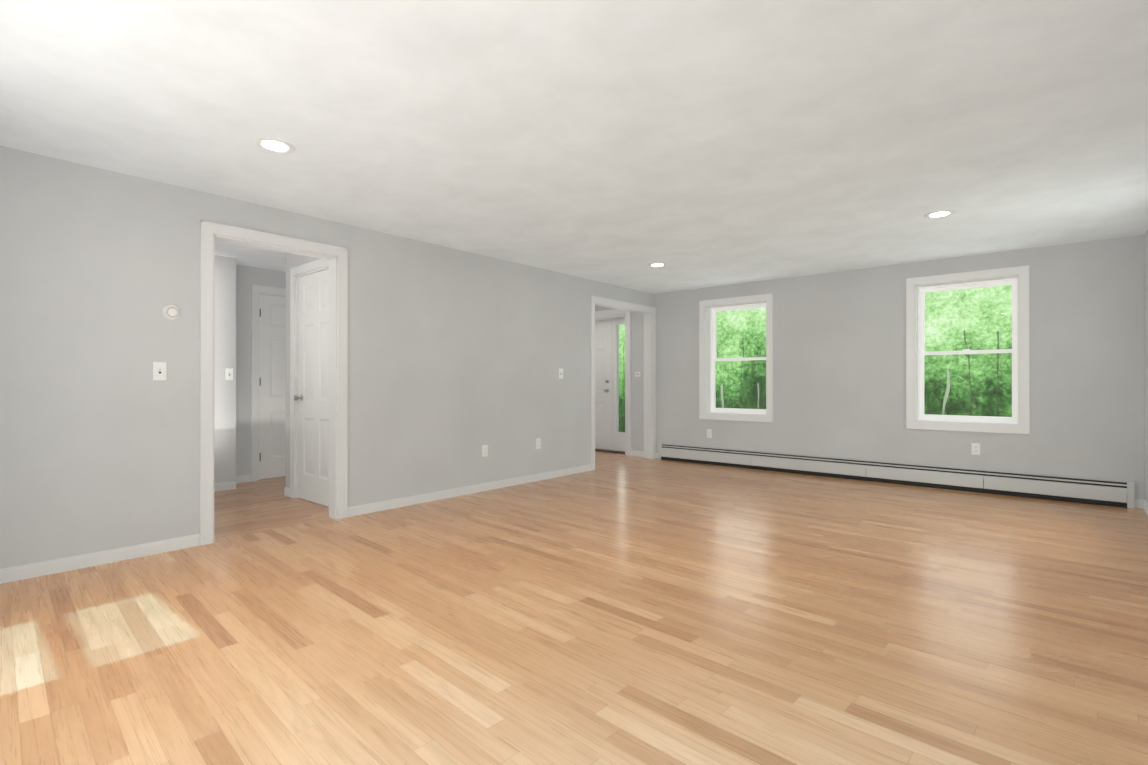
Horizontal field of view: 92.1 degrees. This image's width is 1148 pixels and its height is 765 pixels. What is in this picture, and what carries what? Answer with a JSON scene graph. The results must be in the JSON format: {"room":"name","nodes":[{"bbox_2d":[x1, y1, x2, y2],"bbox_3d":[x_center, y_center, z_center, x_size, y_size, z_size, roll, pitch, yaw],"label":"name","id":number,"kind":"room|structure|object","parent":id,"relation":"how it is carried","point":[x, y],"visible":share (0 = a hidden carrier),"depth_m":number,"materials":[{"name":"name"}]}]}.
{"room":"empty living room","nodes":[
{"label":"empty living room","id":0,"kind":"room"},
{"bbox_2d":[214,255,285,482],"bbox_3d":[-3.261,-0.090,6.915,1.620,2.300,7.000,0,0,41],"label":"wall","id":1,"kind":"structure","parent":0,"point":[234,282],"depth_m":5.51,"materials":[{"name":"grey paint"}]},
{"bbox_2d":[214,479,239,490],"bbox_3d":[-4.145,1.020,4.624,0.013,0.075,2.370,0,0,41],"label":"baseboard","id":2,"kind":"structure","parent":1,"relation":"attached to","point":[225,485],"depth_m":5.45,"materials":[{"name":"white wood"}]},
{"bbox_2d":[225,368,232,379],"bbox_3d":[-3.411,-0.083,5.478,0.018,0.115,0.070,0,0,41],"label":"light switch","id":3,"kind":"object","parent":1,"relation":"attached to","point":[228,373],"visible":1,"depth_m":5.47,"materials":[{"name":"white plastic"}]},
{"bbox_2d":[236,474,250,482],"bbox_3d":[-3.537,1.021,5.826,0.013,0.075,0.248,0,0,41],"label":"baseboard","id":4,"kind":"structure","parent":1,"relation":"attached to","point":[243,478],"depth_m":5.87,"materials":[{"name":"white wood"}]},
{"bbox_2d":[251,285,285,481],"bbox_3d":[-3.203,0.006,6.300,0.137,2.107,0.904,0,0,41],"label":"door frame","id":5,"kind":"structure","parent":1,"relation":"attached to","point":[257,291],"depth_m":5.95,"materials":[{"name":"white wood"}]},
{"bbox_2d":[260,294,285,478],"bbox_3d":[-3.192,0.047,6.286,0.167,2.009,0.732,0,0,41],"label":"bedroom door","id":6,"kind":"structure","parent":1,"relation":"in","point":[272,386],"depth_m":6.11,"materials":[{"name":"white paint"}]},
{"bbox_2d":[286,253,290,487],"bbox_3d":[-1.725,-0.091,6.263,0.120,2.300,2.895,0,0,41],"label":"wall","id":7,"kind":"structure","parent":0,"point":[288,255],"depth_m":5.16,"materials":[{"name":"grey paint"}]},
{"bbox_2d":[291,253,320,267],"bbox_3d":[-2.193,-0.093,4.835,1.025,2.300,0.115,0,0,41],"label":"wall","id":8,"kind":"structure","parent":0,"point":[293,260],"depth_m":5.01,"materials":[{"name":"grey paint"}]},
{"bbox_2d":[290,259,328,497],"bbox_3d":[-2.221,0.004,4.845,0.904,2.107,0.137,0,0,41],"label":"door frame","id":9,"kind":"structure","parent":8,"relation":"attached to","point":[315,266],"depth_m":5.05,"materials":[{"name":"white wood"}]},
{"bbox_2d":[293,269,328,506],"bbox_3d":[-2.233,0.045,4.832,0.726,2.009,0.167,0,0,41],"label":"closet door","id":10,"kind":"structure","parent":8,"relation":"in","point":[312,397],"depth_m":4.86,"materials":[{"name":"white paint"}]},
{"bbox_2d":[0,146,654,568],"bbox_3d":[-1.183,-0.092,5.139,0.115,2.300,7.000,0,0,41],"label":"wall","id":11,"kind":"structure","parent":0,"point":[458,360],"depth_m":3.50,"materials":[{"name":"grey paint"}]},
{"bbox_2d":[0,534,199,583],"bbox_3d":[-2.907,1.018,3.022,0.013,0.075,1.483,0,0,41],"label":"baseboard","id":12,"kind":"structure","parent":11,"relation":"attached to","point":[26,571],"depth_m":3.19,"materials":[{"name":"white wood"}]},
{"bbox_2d":[153,362,166,380],"bbox_3d":[-2.562,-0.069,3.424,0.018,0.115,0.070,0,0,41],"label":"light switch","id":13,"kind":"object","parent":11,"relation":"attached to","point":[159,371],"visible":1,"depth_m":3.42,"materials":[{"name":"white plastic"}]},
{"bbox_2d":[162,305,179,319],"bbox_3d":[-2.517,-0.439,3.464,0.034,0.092,0.092,0,0,41],"label":"thermostat","id":14,"kind":"object","parent":11,"relation":"attached to","point":[171,312],"visible":1,"depth_m":3.45,"materials":[{"name":"white plastic"}]},
{"bbox_2d":[199,220,347,545],"bbox_3d":[-2.153,0.003,4.005,0.159,2.107,0.989,0,0,41],"label":"door frame","id":15,"kind":"structure","parent":11,"relation":"attached to","point":[335,256],"depth_m":4.00,"materials":[{"name":"white wood"}]},
{"bbox_2d":[348,464,590,516],"bbox_3d":[-0.791,1.021,5.498,0.013,0.075,3.054,0,0,41],"label":"baseboard","id":16,"kind":"structure","parent":11,"relation":"attached to","point":[427,497],"depth_m":5.14,"materials":[{"name":"white wood"}]},
{"bbox_2d":[482,445,487,456],"bbox_3d":[-0.870,0.668,5.410,0.008,0.115,0.070,0,0,41],"label":"outlet","id":17,"kind":"object","parent":11,"relation":"attached to","point":[484,450],"visible":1,"depth_m":5.40,"materials":[{"name":"white plastic"}]},
{"bbox_2d":[536,438,540,448],"bbox_3d":[-0.384,0.661,5.978,0.008,0.115,0.070,0,0,41],"label":"outlet","id":18,"kind":"object","parent":11,"relation":"attached to","point":[538,443],"visible":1,"depth_m":5.97,"materials":[{"name":"white plastic"}]},
{"bbox_2d":[559,368,562,378],"bbox_3d":[-0.145,-0.101,6.251,0.018,0.115,0.070,0,0,41],"label":"light switch","id":19,"kind":"object","parent":11,"relation":"attached to","point":[560,373],"visible":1,"depth_m":6.25,"materials":[{"name":"white plastic"}]},
{"bbox_2d":[590,295,655,470],"bbox_3d":[0.619,0.007,7.248,0.159,2.107,1.436,0,0,41],"label":"door frame","id":20,"kind":"structure","parent":11,"relation":"attached to","point":[648,312],"depth_m":7.70,"materials":[{"name":"white wood"}]},
{"bbox_2d":[0,451,1147,764],"bbox_3d":[-0.583,1.117,4.624,8.666,0.120,7.520,0,0,41],"label":"floor","id":21,"kind":"structure","parent":0,"point":[618,609],"depth_m":2.33,"materials":[{"name":"brown wood"}]},
{"bbox_2d":[658,443,1134,508],"bbox_3d":[2.949,0.946,6.159,4.640,0.226,0.074,0,0,41],"label":"heater","id":22,"kind":"object","parent":21,"relation":"on","point":[1105,492],"visible":1,"depth_m":5.60,"materials":[{"name":"white metal"}]},
{"bbox_2d":[0,0,1147,293],"bbox_3d":[-0.583,-1.303,4.627,8.666,0.120,7.520,0,0,41],"label":"ceiling","id":23,"kind":"structure","parent":0,"point":[696,144],"depth_m":2.62,"materials":[{"name":"white paint"}]},
{"bbox_2d":[254,137,295,153],"bbox_3d":[-1.571,-1.242,2.906,0.194,0.006,0.194,0,0,41],"label":"recessed light","id":24,"kind":"object","parent":23,"relation":"in","point":[274,145],"visible":1,"depth_m":2.90,"materials":[{"name":"white plastic"}]},
{"bbox_2d":[648,263,666,266],"bbox_3d":[0.881,-1.238,5.836,0.194,0.006,0.194,0,0,41],"label":"recessed light","id":25,"kind":"object","parent":23,"relation":"in","point":[657,264],"visible":0.96,"depth_m":5.82,"materials":[{"name":"white plastic"}]},
{"bbox_2d":[924,210,954,218],"bbox_3d":[2.699,-1.240,4.085,0.194,0.006,0.194,0,0,41],"label":"recessed light","id":26,"kind":"object","parent":23,"relation":"in","point":[939,214],"visible":1,"depth_m":4.08,"materials":[{"name":"white"}]},
{"bbox_2d":[595,234,1144,499],"bbox_3d":[1.776,-0.089,7.385,8.666,2.300,0.260,0,0,41],"label":"wall","id":27,"kind":"structure","parent":0,"point":[839,364],"depth_m":5.80,"materials":[{"name":"grey paint"}]},
{"bbox_2d":[595,313,625,454],"bbox_3d":[0.331,0.026,8.620,1.383,2.073,0.252,0,0,41],"label":"front door","id":28,"kind":"structure","parent":27,"relation":"in","point":[610,437],"depth_m":8.53,"materials":[{"name":"white wood"}]},
{"bbox_2d":[595,309,630,455],"bbox_3d":[0.240,-0.011,8.513,1.529,2.147,0.022,0,0,41],"label":"door frame","id":29,"kind":"structure","parent":27,"relation":"attached to","point":[628,373],"depth_m":8.03,"materials":[{"name":"white wood"}]},
{"bbox_2d":[631,451,643,456],"bbox_3d":[0.933,1.024,7.924,0.288,0.075,0.013,0,0,41],"label":"baseboard","id":30,"kind":"structure","parent":27,"relation":"attached to","point":[633,453],"depth_m":7.93,"materials":[{"name":"white wood"}]},
{"bbox_2d":[635,372,640,376],"bbox_3d":[0.917,-0.117,7.932,0.090,0.070,0.024,0,0,41],"label":"light switch","id":31,"kind":"object","parent":27,"relation":"attached to","point":[637,374],"visible":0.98,"depth_m":7.92,"materials":[{"name":"white plastic"}]},
{"bbox_2d":[707,429,711,437],"bbox_3d":[1.764,0.666,7.217,0.070,0.115,0.008,0,0,41],"label":"outlet","id":32,"kind":"object","parent":27,"relation":"attached to","point":[709,433],"visible":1,"depth_m":7.21,"materials":[{"name":"white plastic"}]},
{"bbox_2d":[699,293,772,421],"bbox_3d":[2.106,-0.297,7.075,0.970,1.555,0.262,0,0,41],"label":"window","id":33,"kind":"structure","parent":27,"relation":"in","point":[708,338],"depth_m":7.17,"materials":[{"name":"white"}]},
{"bbox_2d":[906,265,1029,433],"bbox_3d":[3.915,-0.302,5.529,0.990,1.560,0.262,0,0,41],"label":"window","id":34,"kind":"structure","parent":27,"relation":"in","point":[919,288],"depth_m":5.49,"materials":[{"name":"white"}]},
{"bbox_2d":[971,443,979,454],"bbox_3d":[3.910,0.648,5.383,0.070,0.115,0.008,0,0,41],"label":"outlet","id":35,"kind":"object","parent":27,"relation":"attached to","point":[975,448],"visible":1,"depth_m":5.38,"materials":[{"name":"white plastic"}]},
{"bbox_2d":[1145,230,1147,502],"bbox_3d":[2.528,-0.097,1.796,0.260,2.300,7.260,0,0,41],"label":"wall","id":36,"kind":"structure","parent":0,"point":[1146,366],"depth_m":4.56,"materials":[{"name":"grey paint"}]},
{"bbox_2d":[1136,499,1147,514],"bbox_3d":[2.503,1.016,1.986,0.026,0.075,7.000,0,0,41],"label":"baseboard","id":37,"kind":"structure","parent":36,"relation":"attached to","point":[1140,503],"depth_m":4.64,"materials":[{"name":"white wood"}]},
{"label":"outside","id":38,"kind":"structure","parent":0,"visible":0},
{"bbox_2d":[619,285,1011,431],"bbox_3d":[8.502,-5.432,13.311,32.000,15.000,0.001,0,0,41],"label":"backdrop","id":39,"kind":"structure","parent":38,"point":[934,372],"depth_m":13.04,"materials":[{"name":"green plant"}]}
]}

